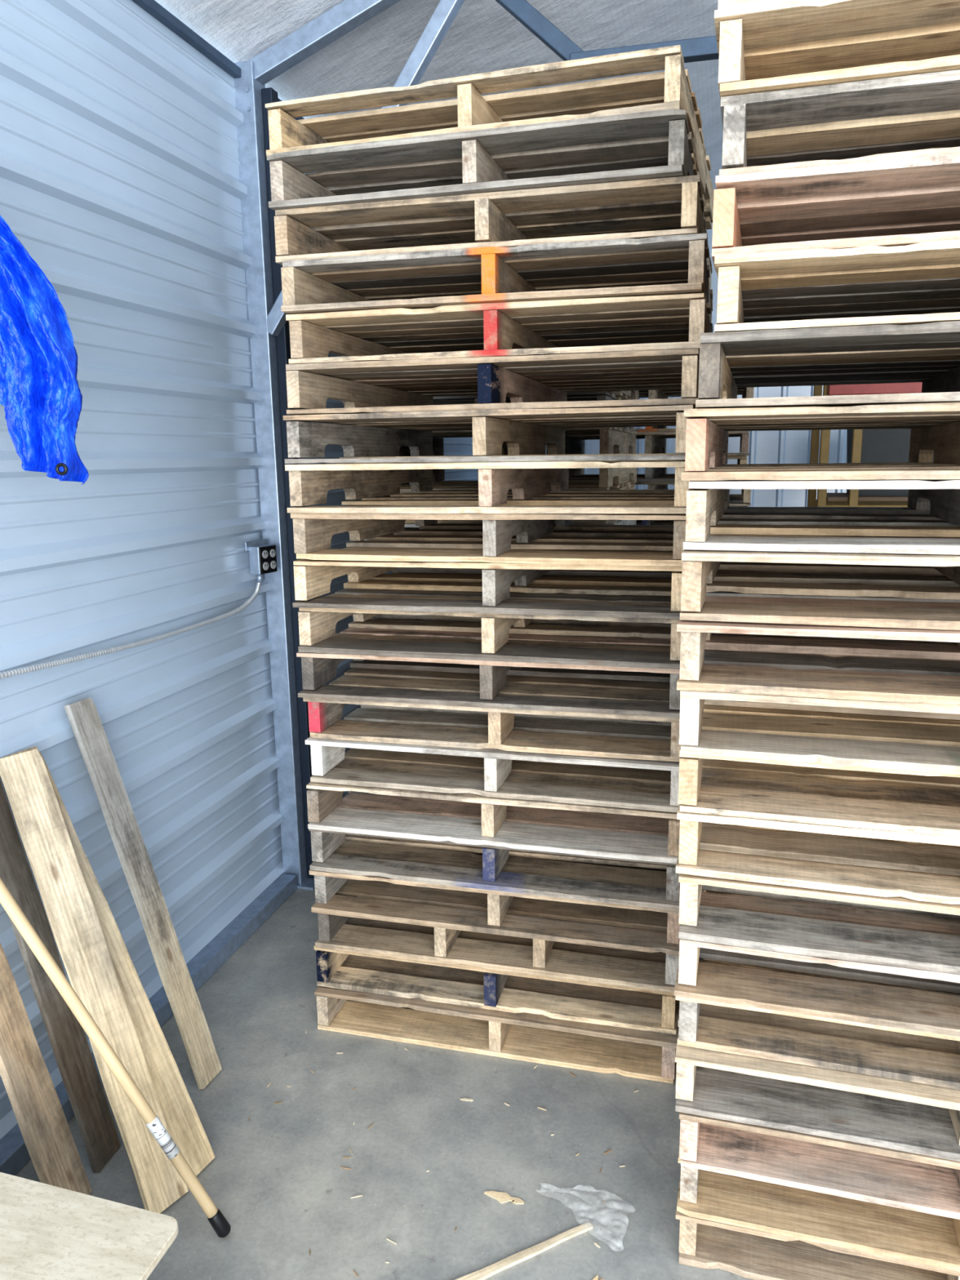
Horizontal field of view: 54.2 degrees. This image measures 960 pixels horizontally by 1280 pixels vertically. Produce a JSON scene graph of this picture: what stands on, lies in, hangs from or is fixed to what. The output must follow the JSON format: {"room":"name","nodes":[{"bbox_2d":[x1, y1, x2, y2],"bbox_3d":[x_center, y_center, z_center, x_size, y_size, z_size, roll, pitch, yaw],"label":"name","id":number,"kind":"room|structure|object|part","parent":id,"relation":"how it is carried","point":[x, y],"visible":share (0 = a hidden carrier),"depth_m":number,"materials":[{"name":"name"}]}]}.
{"room":"warehouse","nodes":[
{"label":"warehouse","id":0,"kind":"room"},
{"bbox_2d":[0,0,496,1139],"bbox_3d":[-0.941,-0.382,2.911,0.027,2.933,11.200,2,11,14],"label":"wall","id":1,"kind":"structure","parent":0,"point":[120,179],"depth_m":2.74,"materials":[{"name":"metal"}]},
{"bbox_2d":[0,582,261,679],"bbox_3d":[-1.107,0.068,2.221,0.027,0.096,2.437,2,11,15],"label":"cable","id":2,"kind":"object","parent":1,"relation":"attached to","point":[87,655],"visible":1,"depth_m":2.63,"materials":[{"name":"metal"}]},
{"bbox_2d":[0,873,297,1175],"bbox_3d":[-1.518,1.528,0.774,0.070,0.060,6.130,2,11,14],"label":"baseboard","id":3,"kind":"structure","parent":1,"relation":"attached to","point":[14,1153],"depth_m":3.08,"materials":[{"name":"metal"}]},
{"bbox_2d":[132,0,304,119],"bbox_3d":[-0.969,-1.794,2.584,0.028,0.030,11.100,2,11,14],"label":"trim","id":4,"kind":"structure","parent":1,"relation":"attached to","point":[153,7],"depth_m":2.87,"materials":[{"name":"paint"}]},
{"bbox_3d":[-1.205,-1.012,1.623,0.104,0.102,0.070,2,11,14],"label":"wall hook","id":5,"kind":"object","parent":1,"relation":"attached to","visible":0},
{"bbox_2d":[0,215,88,484],"bbox_3d":[-0.980,-0.661,1.776,0.407,0.728,0.097,-1,11,0],"label":"tarp","id":6,"kind":"object","parent":5,"relation":"hanging from","point":[41,396],"visible":1,"depth_m":1.80,"materials":[{"name":"blue plastic"}]},
{"bbox_2d":[14,888,752,1279],"bbox_3d":[2.395,1.420,1.494,12.000,0.100,15.500,2,11,14],"label":"floor","id":7,"kind":"structure","parent":0,"point":[276,1176],"depth_m":2.27,"materials":[{"name":"concrete"}]},
{"bbox_2d":[0,942,92,1195],"bbox_3d":[-1.044,0.798,2.033,0.272,0.994,0.115,1,11,7],"label":"board","id":8,"kind":"object","parent":7,"relation":"on","point":[37,1109],"visible":0.87,"depth_m":2.06,"materials":[{"name":"brown wood"}]},
{"bbox_2d":[0,781,120,1173],"bbox_3d":[-1.023,0.771,2.199,0.252,0.984,0.093,2,11,12],"label":"board","id":9,"kind":"object","parent":7,"relation":"on","point":[74,1060],"visible":0.88,"depth_m":2.20,"materials":[{"name":"brown wood"}]},
{"bbox_2d":[0,748,188,1213],"bbox_3d":[-0.889,0.772,2.149,0.446,0.997,0.101,7,13,34],"label":"board","id":10,"kind":"object","parent":7,"relation":"on","point":[73,920],"visible":0.87,"depth_m":2.14,"materials":[{"name":"brown wood"}]},
{"bbox_2d":[1,746,215,1176],"bbox_3d":[-0.880,0.763,2.223,0.472,0.987,0.100,4,12,24],"label":"board","id":11,"kind":"object","parent":7,"relation":"on","point":[185,1128],"visible":0.48,"depth_m":2.23,"materials":[{"name":"brown wood"}]},
{"bbox_2d":[0,877,231,1237],"bbox_3d":[-0.886,0.640,1.903,0.674,1.339,0.031,-1,11,-1],"label":"wooden pole","id":12,"kind":"object","parent":7,"relation":"on","point":[218,1221],"visible":1,"depth_m":1.94,"materials":[{"name":"brown wood"}]},
{"bbox_2d":[64,697,222,1089],"bbox_3d":[-0.892,0.679,2.503,0.336,1.045,0.089,3,12,18],"label":"board","id":13,"kind":"object","parent":7,"relation":"on","point":[83,717],"visible":1,"depth_m":2.49,"materials":[{"name":"brown wood"}]},
{"bbox_2d":[460,1097,473,1101],"bbox_3d":[-0.035,1.207,2.462,0.035,0.002,0.009,1,11,9],"label":"chip","id":14,"kind":"object","parent":7,"relation":"on","point":[461,1099],"visible":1,"depth_m":2.46,"materials":[{"name":"beige wood"}]},
{"bbox_2d":[234,0,719,890],"bbox_3d":[2.126,-0.975,2.615,6.076,4.176,0.140,2,11,14],"label":"steel frame","id":15,"kind":"object","parent":7,"relation":"on","point":[270,345],"visible":0.62,"depth_m":3.31,"materials":[{"name":"grey metal"}]},
{"bbox_2d":[244,538,276,582],"bbox_3d":[-0.778,-0.284,3.370,0.056,0.148,0.130,4,12,24],"label":"outlet box","id":16,"kind":"object","parent":15,"relation":"attached to","point":[262,555],"visible":1,"depth_m":3.34,"materials":[{"name":"metal"}]},
{"bbox_2d":[262,550,267,558],"bbox_3d":[-0.764,-0.305,3.335,0.004,0.029,0.029,4,12,24],"label":"receptacle","id":17,"kind":"object","parent":16,"relation":"attached to","point":[264,553],"depth_m":3.33,"materials":[{"name":"grey plastic"}]},
{"bbox_2d":[262,562,268,570],"bbox_3d":[-0.764,-0.263,3.343,0.004,0.029,0.029,4,12,24],"label":"receptacle","id":18,"kind":"object","parent":16,"relation":"attached to","point":[265,565],"depth_m":3.34,"materials":[{"name":"grey plastic"}]},
{"bbox_3d":[-0.759,-0.288,3.360,0.005,0.096,0.094,4,12,24],"label":"plate","id":19,"kind":"part","parent":16,"relation":"part of","materials":[{"name":"plastic"}]},
{"bbox_2d":[270,560,275,568],"bbox_3d":[-0.746,-0.271,3.382,0.004,0.029,0.029,4,12,24],"label":"receptacle","id":20,"kind":"object","parent":16,"relation":"attached to","point":[273,563],"depth_m":3.38,"materials":[{"name":"grey plastic"}]},
{"bbox_2d":[270,549,275,557],"bbox_3d":[-0.746,-0.312,3.374,0.004,0.029,0.029,4,12,24],"label":"receptacle","id":21,"kind":"object","parent":16,"relation":"attached to","point":[273,552],"depth_m":3.37,"materials":[{"name":"grey plastic"}]},
{"bbox_3d":[-0.698,0.959,3.746,0.130,0.011,0.140,2,11,14],"label":"plate","id":22,"kind":"part","parent":15,"relation":"part of","materials":[{"name":"metal"}]},
{"bbox_2d":[314,954,679,1084],"bbox_3d":[0.172,0.999,3.190,1.050,0.126,1.188,2,11,15],"label":"pallet","id":23,"kind":"object","parent":7,"relation":"on","point":[524,1037],"visible":0.26,"depth_m":2.69,"materials":[{"name":"brown wood"}]},
{"bbox_2d":[314,896,678,1035],"bbox_3d":[0.168,0.871,3.187,1.051,0.126,1.183,2,11,15],"label":"pallet","id":24,"kind":"object","parent":23,"relation":"on","point":[492,995],"visible":0.11,"depth_m":2.68,"materials":[{"name":"brown wood"}]},
{"bbox_2d":[315,844,679,991],"bbox_3d":[0.172,0.745,3.168,1.052,0.126,1.189,2,11,14],"label":"pallet","id":25,"kind":"object","parent":24,"relation":"on","point":[444,946],"visible":0.21,"depth_m":2.68,"materials":[{"name":"brown wood"}]},
{"bbox_2d":[309,834,679,955],"bbox_3d":[0.164,0.626,3.121,1.055,0.126,1.209,2,11,14],"label":"pallet","id":26,"kind":"object","parent":25,"relation":"on","point":[495,921],"visible":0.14,"depth_m":2.64,"materials":[{"name":"brown wood"}]},
{"bbox_2d":[308,791,679,911],"bbox_3d":[0.163,0.502,3.094,1.052,0.126,1.199,2,11,15],"label":"pallet","id":27,"kind":"object","parent":26,"relation":"on","point":[324,843],"visible":0.23,"depth_m":2.63,"materials":[{"name":"brown wood"}]},
{"bbox_2d":[306,747,679,863],"bbox_3d":[0.161,0.378,3.068,1.052,0.126,1.191,2,11,15],"label":"pallet","id":28,"kind":"object","parent":27,"relation":"on","point":[323,799],"visible":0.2,"depth_m":2.61,"materials":[{"name":"brown wood"}]},
{"bbox_2d":[305,705,679,812],"bbox_3d":[0.169,0.249,3.070,1.057,0.126,1.194,2,11,15],"label":"pallet","id":29,"kind":"object","parent":28,"relation":"on","point":[326,753],"visible":0.28,"depth_m":2.60,"materials":[{"name":"brown wood"}]},
{"bbox_2d":[302,667,680,761],"bbox_3d":[0.163,0.124,3.051,1.055,0.126,1.199,2,11,14],"label":"pallet","id":30,"kind":"object","parent":29,"relation":"on","point":[325,715],"visible":0.35,"depth_m":2.61,"materials":[{"name":"brown wood"}]},
{"bbox_2d":[296,617,679,718],"bbox_3d":[0.148,0.002,3.014,1.050,0.126,1.197,2,11,14],"label":"pallet","id":31,"kind":"object","parent":30,"relation":"on","point":[317,668],"visible":0.34,"depth_m":2.58,"materials":[{"name":"brown wood"}]},
{"bbox_2d":[297,572,680,669],"bbox_3d":[0.151,-0.121,2.987,1.049,0.126,1.197,2,11,15],"label":"pallet","id":32,"kind":"object","parent":31,"relation":"on","point":[316,625],"visible":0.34,"depth_m":2.57,"materials":[{"name":"brown wood"}]},
{"bbox_2d":[292,528,682,618],"bbox_3d":[0.140,-0.244,2.954,1.054,0.126,1.212,2,11,14],"label":"pallet","id":33,"kind":"object","parent":32,"relation":"on","point":[313,579],"visible":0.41,"depth_m":2.56,"materials":[{"name":"brown wood"}]},
{"bbox_2d":[290,505,686,566],"bbox_3d":[0.148,-0.369,2.937,1.053,0.126,1.194,2,11,15],"label":"pallet","id":34,"kind":"object","parent":33,"relation":"on","point":[498,534],"visible":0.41,"depth_m":2.61,"materials":[{"name":"brown wood"}]},
{"bbox_2d":[284,459,691,513],"bbox_3d":[0.141,-0.491,2.899,1.052,0.126,1.197,2,11,14],"label":"pallet","id":35,"kind":"object","parent":34,"relation":"on","point":[529,482],"visible":0.79,"depth_m":2.56,"materials":[{"name":"brown wood"}]},
{"bbox_2d":[283,404,694,463],"bbox_3d":[0.136,-0.615,2.873,1.049,0.126,1.190,2,11,14],"label":"pallet","id":36,"kind":"object","parent":35,"relation":"on","point":[526,433],"visible":0.94,"depth_m":2.52,"materials":[{"name":"brown wood"}]},
{"bbox_2d":[285,348,699,415],"bbox_3d":[0.150,-0.740,2.852,1.050,0.126,1.182,2,11,15],"label":"pallet","id":37,"kind":"object","parent":36,"relation":"on","point":[530,381],"visible":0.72,"depth_m":2.46,"materials":[{"name":"brown wood"}]},
{"bbox_2d":[285,293,712,364],"bbox_3d":[0.158,-0.866,2.838,1.062,0.126,1.190,2,11,15],"label":"pallet","id":38,"kind":"object","parent":37,"relation":"on","point":[664,322],"visible":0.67,"depth_m":2.44,"materials":[{"name":"brown wood"}]},
{"bbox_2d":[280,233,712,323],"bbox_3d":[0.144,-0.987,2.801,1.064,0.126,1.189,2,11,14],"label":"pallet","id":39,"kind":"object","parent":38,"relation":"on","point":[669,264],"visible":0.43,"depth_m":2.37,"materials":[{"name":"brown wood"}]},
{"bbox_2d":[274,174,712,289],"bbox_3d":[0.134,-1.116,2.800,1.060,0.126,1.181,2,11,15],"label":"pallet","id":40,"kind":"object","parent":39,"relation":"on","point":[670,206],"visible":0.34,"depth_m":2.37,"materials":[{"name":"brown wood"}]},
{"bbox_2d":[266,108,704,218],"bbox_3d":[0.117,-1.237,2.763,1.029,0.126,1.196,2,12,15],"label":"pallet","id":41,"kind":"object","parent":40,"relation":"on","point":[655,144],"visible":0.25,"depth_m":2.28,"materials":[{"name":"brown wood"}]},
{"bbox_2d":[265,44,714,229],"bbox_3d":[0.129,-1.364,2.751,1.029,0.126,1.193,3,12,17],"label":"pallet","id":42,"kind":"object","parent":41,"relation":"on","point":[671,88],"visible":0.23,"depth_m":2.28,"materials":[{"name":"brown wood"}]},
{"bbox_2d":[484,1191,524,1204],"bbox_3d":[0.054,1.270,2.134,0.095,0.002,0.032,3,12,20],"label":"chip","id":43,"kind":"object","parent":7,"relation":"on","point":[503,1197],"visible":1,"depth_m":2.13,"materials":[{"name":"beige wood"}]},
{"bbox_2d":[454,1222,592,1279],"bbox_3d":[0.021,1.305,1.942,0.500,0.010,0.024,-6,12,-27],"label":"stick","id":44,"kind":"object","parent":7,"relation":"on","point":[483,1273],"visible":1,"depth_m":1.98,"materials":[{"name":"beige wood"}]},
{"bbox_2d":[542,1186,622,1248],"bbox_3d":[0.249,1.264,2.099,0.127,0.004,0.250,-11,15,-43],"label":"scrap","id":45,"kind":"object","parent":7,"relation":"on","point":[606,1210],"visible":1,"depth_m":2.08,"materials":[{"name":"plastic"}]},
{"bbox_2d":[675,1169,959,1279],"bbox_3d":[1.089,1.151,2.363,1.081,0.123,1.200,3,12,16],"label":"pallet","id":46,"kind":"object","parent":7,"relation":"on","point":[704,1244],"visible":0.06,"depth_m":1.94,"materials":[{"name":"brown wood"}]},
{"bbox_2d":[676,1152,959,1271],"bbox_3d":[1.087,1.031,2.332,1.078,0.123,1.201,3,12,16],"label":"pallet","id":47,"kind":"object","parent":46,"relation":"on","point":[917,1237],"visible":0.1,"depth_m":1.90,"materials":[{"name":"brown wood"}]},
{"bbox_2d":[679,1111,959,1219],"bbox_3d":[1.077,0.913,2.291,1.078,0.123,1.192,3,12,16],"label":"pallet","id":48,"kind":"object","parent":47,"relation":"on","point":[877,1175],"visible":0.08,"depth_m":1.85,"materials":[{"name":"brown wood"}]},
{"bbox_2d":[675,958,959,1161],"bbox_3d":[1.063,0.789,2.275,1.082,0.123,1.214,3,12,16],"label":"pallet","id":49,"kind":"object","parent":48,"relation":"on","point":[901,1115],"visible":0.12,"depth_m":1.84,"materials":[{"name":"brown wood"}]},
{"bbox_2d":[675,947,959,1089],"bbox_3d":[1.071,0.664,2.269,1.085,0.123,1.199,3,12,16],"label":"pallet","id":50,"kind":"object","parent":49,"relation":"on","point":[938,1068],"visible":0.1,"depth_m":1.85,"materials":[{"name":"brown wood"}]},
{"bbox_2d":[674,884,959,1036],"bbox_3d":[1.061,0.546,2.231,1.077,0.123,1.202,3,12,16],"label":"pallet","id":51,"kind":"object","parent":50,"relation":"on","point":[911,1009],"visible":0.18,"depth_m":1.82,"materials":[{"name":"brown wood"}]},
{"bbox_2d":[678,822,959,974],"bbox_3d":[1.058,0.423,2.210,1.082,0.123,1.211,3,12,16],"label":"pallet","id":52,"kind":"object","parent":51,"relation":"on","point":[922,950],"visible":0.23,"depth_m":1.81,"materials":[{"name":"brown wood"}]},
{"bbox_2d":[675,758,959,904],"bbox_3d":[1.055,0.300,2.196,1.078,0.123,1.198,3,12,16],"label":"pallet","id":53,"kind":"object","parent":52,"relation":"on","point":[717,773],"visible":0.22,"depth_m":1.79,"materials":[{"name":"brown wood"}]},
{"bbox_2d":[678,704,959,837],"bbox_3d":[1.050,0.178,2.175,1.078,0.123,1.184,3,12,16],"label":"pallet","id":54,"kind":"object","parent":53,"relation":"on","point":[880,815],"visible":0.31,"depth_m":1.79,"materials":[{"name":"brown wood"}]},
{"bbox_2d":[679,634,959,774],"bbox_3d":[1.042,0.061,2.125,1.087,0.123,1.202,3,12,16],"label":"pallet","id":55,"kind":"object","parent":54,"relation":"on","point":[693,740],"visible":0.28,"depth_m":1.72,"materials":[{"name":"brown wood"}]},
{"bbox_2d":[676,569,959,705],"bbox_3d":[1.037,-0.060,2.099,1.079,0.123,1.205,3,12,16],"label":"pallet","id":56,"kind":"object","parent":55,"relation":"on","point":[696,636],"visible":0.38,"depth_m":1.70,"materials":[{"name":"brown wood"}]},
{"bbox_2d":[680,533,959,630],"bbox_3d":[1.039,-0.183,2.082,1.082,0.123,1.201,3,12,16],"label":"pallet","id":57,"kind":"object","parent":56,"relation":"on","point":[700,575],"visible":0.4,"depth_m":1.72,"materials":[{"name":"brown wood"}]},
{"bbox_2d":[683,479,959,555],"bbox_3d":[1.046,-0.309,2.081,1.081,0.123,1.195,3,12,16],"label":"pallet","id":58,"kind":"object","parent":57,"relation":"on","point":[933,508],"visible":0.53,"depth_m":1.91,"materials":[{"name":"brown wood"}]},
{"bbox_2d":[680,402,959,480],"bbox_3d":[1.033,-0.430,2.052,1.079,0.123,1.193,3,12,16],"label":"pallet","id":59,"kind":"object","parent":58,"relation":"on","point":[935,428],"visible":1,"depth_m":1.73,"materials":[{"name":"brown wood"}]},
{"bbox_2d":[695,320,959,408],"bbox_3d":[1.050,-0.549,2.011,1.081,0.123,1.209,3,12,16],"label":"pallet","id":60,"kind":"object","parent":59,"relation":"on","point":[927,353],"visible":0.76,"depth_m":1.72,"materials":[{"name":"brown wood"}]},
{"bbox_2d":[714,239,959,332],"bbox_3d":[1.074,-0.670,1.986,1.080,0.123,1.209,3,12,16],"label":"pallet","id":61,"kind":"object","parent":60,"relation":"on","point":[917,283],"visible":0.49,"depth_m":1.66,"materials":[{"name":"brown wood"}]},
{"bbox_2d":[711,153,959,271],"bbox_3d":[1.067,-0.794,1.974,1.082,0.123,1.207,3,12,16],"label":"pallet","id":62,"kind":"object","parent":61,"relation":"on","point":[904,202],"visible":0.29,"depth_m":1.61,"materials":[{"name":"brown wood"}]},
{"bbox_2d":[719,69,959,175],"bbox_3d":[1.075,-0.915,1.945,1.080,0.123,1.191,3,12,16],"label":"pallet","id":63,"kind":"object","parent":62,"relation":"on","point":[916,115],"visible":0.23,"depth_m":1.57,"materials":[{"name":"brown wood"}]},
{"bbox_2d":[714,0,959,131],"bbox_3d":[1.061,-1.036,1.919,1.085,0.123,1.201,3,12,16],"label":"pallet","id":64,"kind":"object","parent":63,"relation":"on","point":[785,44],"visible":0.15,"depth_m":1.52,"materials":[{"name":"brown wood"}]},
{"bbox_2d":[717,0,783,9],"bbox_3d":[1.065,-1.160,1.905,1.080,0.123,1.196,3,12,16],"label":"pallet","id":65,"kind":"object","parent":64,"relation":"on","point":[722,4],"visible":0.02,"depth_m":1.50,"materials":[{"name":"brown wood"}]},
{"bbox_2d":[807,382,922,506],"bbox_3d":[2.834,-0.497,5.137,1.945,2.250,0.682,2,11,14],"label":"storage rack","id":66,"kind":"object","parent":7,"relation":"on","point":[824,499],"visible":0.09,"depth_m":4.98,"materials":[{"name":"yellow paint"}]},
{"bbox_2d":[826,493,907,501],"bbox_3d":[2.835,-0.780,5.100,1.840,0.020,0.600,2,11,14],"label":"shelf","id":67,"kind":"object","parent":66,"relation":"attached to","point":[829,496],"depth_m":5.00,"materials":[{"name":"brown wood"}]},
{"bbox_3d":[2.743,-1.275,4.667,1.900,0.060,0.040,2,11,14],"label":"rail","id":68,"kind":"part","parent":66,"relation":"part of","materials":[{"name":"red metal"}]},
{"bbox_2d":[846,428,933,496],"bbox_3d":[2.290,-1.037,5.192,0.484,0.460,0.424,2,11,14],"label":"storage bin","id":69,"kind":"object","parent":66,"relation":"on","point":[890,445],"visible":0.22,"depth_m":5.03,"materials":[{"name":"plastic"}]},
{"bbox_3d":[0.161,0.728,4.573,1.060,0.126,1.188,2,11,14],"label":"pallet","id":70,"kind":"object","parent":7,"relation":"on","visible":0},
{"bbox_3d":[0.161,0.605,4.539,1.049,0.126,1.196,2,11,14],"label":"pallet","id":71,"kind":"object","parent":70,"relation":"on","visible":0},
{"bbox_3d":[0.159,0.479,4.528,1.052,0.126,1.189,2,11,14],"label":"pallet","id":72,"kind":"object","parent":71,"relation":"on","visible":0},
{"bbox_3d":[0.152,0.356,4.495,1.059,0.126,1.189,2,11,14],"label":"pallet","id":73,"kind":"object","parent":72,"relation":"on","visible":0},
{"bbox_3d":[0.158,0.233,4.467,1.049,0.126,1.196,2,11,14],"label":"pallet","id":74,"kind":"object","parent":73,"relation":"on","visible":0},
{"bbox_3d":[0.150,0.106,4.458,1.051,0.126,1.183,2,11,14],"label":"pallet","id":75,"kind":"object","parent":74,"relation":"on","visible":0},
{"bbox_3d":[0.160,-0.017,4.425,1.050,0.126,1.182,2,11,14],"label":"pallet","id":76,"kind":"object","parent":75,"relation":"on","visible":0},
{"bbox_3d":[0.150,-0.142,4.405,1.049,0.126,1.195,2,11,14],"label":"pallet","id":77,"kind":"object","parent":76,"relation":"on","visible":0},
{"bbox_3d":[0.161,-0.268,4.389,1.049,0.126,1.188,2,11,14],"label":"pallet","id":78,"kind":"object","parent":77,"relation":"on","visible":0},
{"bbox_3d":[0.152,-0.389,4.350,1.047,0.126,1.190,2,11,14],"label":"pallet","id":79,"kind":"object","parent":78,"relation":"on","visible":0},
{"bbox_2d":[364,519,636,540],"bbox_3d":[0.144,-0.514,4.334,1.057,0.126,1.194,2,11,14],"label":"pallet","id":80,"kind":"object","parent":79,"relation":"on","point":[406,526],"visible":0.03,"depth_m":4.01,"materials":[{"name":"brown wood"}]},
{"bbox_2d":[361,483,635,524],"bbox_3d":[0.148,-0.641,4.322,1.029,0.126,1.193,2,11,14],"label":"pallet","id":81,"kind":"object","parent":80,"relation":"on","point":[631,486],"visible":0.02,"depth_m":3.79,"materials":[{"name":"brown wood"}]},
{"bbox_2d":[400,467,636,492],"bbox_3d":[0.135,-0.761,4.279,1.052,0.126,1.197,2,11,14],"label":"pallet","id":82,"kind":"object","parent":81,"relation":"on","point":[609,477],"visible":0.16,"depth_m":4.12,"materials":[{"name":"brown wood"}]},
{"bbox_2d":[370,426,636,457],"bbox_3d":[0.135,-0.886,4.254,1.052,0.126,1.191,2,11,14],"label":"pallet","id":83,"kind":"object","parent":82,"relation":"on","point":[613,440],"visible":0.29,"depth_m":4.08,"materials":[{"name":"brown wood"}]},
{"bbox_2d":[433,391,635,431],"bbox_3d":[0.130,-1.011,4.237,1.029,0.126,1.196,2,11,14],"label":"pallet","id":84,"kind":"object","parent":83,"relation":"on","point":[581,396],"visible":0.07,"depth_m":3.72,"materials":[{"name":"brown wood"}]},
{"bbox_2d":[606,390,639,399],"bbox_3d":[0.132,-1.134,4.206,1.053,0.126,1.194,2,11,14],"label":"pallet","id":85,"kind":"object","parent":84,"relation":"on","point":[633,394],"visible":0.02,"depth_m":4.16,"materials":[{"name":"brown wood"}]},
{"bbox_3d":[1.026,0.492,5.722,1.050,0.126,1.181,2,11,14],"label":"pallet","id":86,"kind":"object","parent":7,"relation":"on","visible":0},
{"bbox_3d":[1.012,0.368,5.698,1.049,0.126,1.194,2,11,14],"label":"pallet","id":87,"kind":"object","parent":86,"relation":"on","visible":0},
{"bbox_3d":[1.027,0.243,5.675,1.049,0.126,1.188,2,11,14],"label":"pallet","id":88,"kind":"object","parent":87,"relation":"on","visible":0},
{"bbox_3d":[1.019,0.122,5.636,1.047,0.126,1.190,2,11,14],"label":"pallet","id":89,"kind":"object","parent":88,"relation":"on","visible":0},
{"bbox_3d":[1.012,-0.003,5.613,1.051,0.126,1.193,2,11,14],"label":"pallet","id":90,"kind":"object","parent":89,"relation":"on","visible":0},
{"bbox_3d":[1.006,-0.127,5.590,1.029,0.126,1.193,2,11,14],"label":"pallet","id":91,"kind":"object","parent":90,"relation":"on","visible":0},
{"bbox_3d":[1.001,-0.251,5.564,1.051,0.126,1.196,2,11,14],"label":"pallet","id":92,"kind":"object","parent":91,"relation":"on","visible":0},
{"bbox_3d":[1.002,-0.375,5.541,1.051,0.126,1.190,2,11,14],"label":"pallet","id":93,"kind":"object","parent":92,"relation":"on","visible":0},
{"bbox_3d":[0.986,-0.498,5.513,1.029,0.126,1.196,2,11,14],"label":"pallet","id":94,"kind":"object","parent":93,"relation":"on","visible":0},
{"bbox_3d":[0.998,-0.624,5.493,1.050,0.126,1.193,2,11,14],"label":"pallet","id":95,"kind":"object","parent":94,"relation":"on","visible":0},
{"bbox_2d":[636,506,747,525],"bbox_3d":[1.000,-0.746,5.458,1.052,0.126,1.199,2,11,14],"label":"pallet","id":96,"kind":"object","parent":95,"relation":"on","point":[638,522],"visible":0.04,"depth_m":5.25,"materials":[{"name":"brown wood"}]},
{"bbox_2d":[634,481,751,506],"bbox_3d":[1.017,-0.873,5.448,1.060,0.126,1.181,2,11,14],"label":"pallet","id":97,"kind":"object","parent":96,"relation":"on","point":[743,500],"visible":0.11,"depth_m":4.88,"materials":[{"name":"brown wood"}]},
{"bbox_2d":[568,455,746,481],"bbox_3d":[0.993,-0.996,5.420,1.054,0.126,1.212,2,11,14],"label":"pallet","id":98,"kind":"object","parent":97,"relation":"on","point":[651,474],"visible":0.26,"depth_m":5.23,"materials":[{"name":"brown wood"}]},
{"bbox_2d":[546,431,749,455],"bbox_3d":[0.996,-1.120,5.394,1.055,0.126,1.209,2,11,14],"label":"pallet","id":99,"kind":"object","parent":98,"relation":"on","point":[655,442],"visible":0.41,"depth_m":5.12,"materials":[{"name":"brown wood"}]},
{"bbox_2d":[635,426,749,432],"bbox_3d":[0.998,-1.246,5.379,1.064,0.126,1.189,2,11,14],"label":"pallet","id":100,"kind":"object","parent":99,"relation":"on","point":[651,428],"visible":0.02,"depth_m":4.82,"materials":[{"name":"brown wood"}]},
{"bbox_2d":[639,386,753,399],"bbox_3d":[1.006,-1.368,5.343,1.049,0.126,1.197,2,11,14],"label":"pallet","id":101,"kind":"object","parent":100,"relation":"on","point":[746,393],"visible":0.17,"depth_m":5.24,"materials":[{"name":"brown wood"}]},
{"bbox_3d":[-0.930,1.366,1.373,0.632,0.132,0.624,2,11,14],"label":"pallet","id":102,"kind":"object","parent":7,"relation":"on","visible":0},
{"bbox_3d":[-0.932,1.236,1.344,0.633,0.132,0.636,2,11,14],"label":"pallet","id":103,"kind":"object","parent":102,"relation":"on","visible":0},
{"bbox_3d":[-0.931,1.104,1.324,0.633,0.132,0.621,2,11,14],"label":"pallet","id":104,"kind":"object","parent":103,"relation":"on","visible":0},
{"bbox_2d":[0,1172,178,1279],"bbox_3d":[-0.935,1.027,1.326,0.728,0.016,0.760,2,11,14],"label":"plywood sheet","id":105,"kind":"object","parent":104,"relation":"on","point":[47,1232],"visible":1,"depth_m":1.53,"materials":[{"name":"beige wood"}]},
{"bbox_2d":[155,0,723,192],"bbox_3d":[1.982,-2.358,1.798,6.210,1.286,11.300,2,11,14],"label":"ceiling","id":106,"kind":"structure","parent":0,"point":[482,37],"depth_m":3.59,"materials":[{"name":"metal"}]},
{"bbox_2d":[545,222,847,506],"bbox_3d":[3.349,-1.929,7.358,6.010,4.193,0.020,2,11,14],"label":"wall","id":107,"kind":"structure","parent":0,"point":[773,446],"depth_m":7.68,"materials":[{"name":"metal"}]}
]}

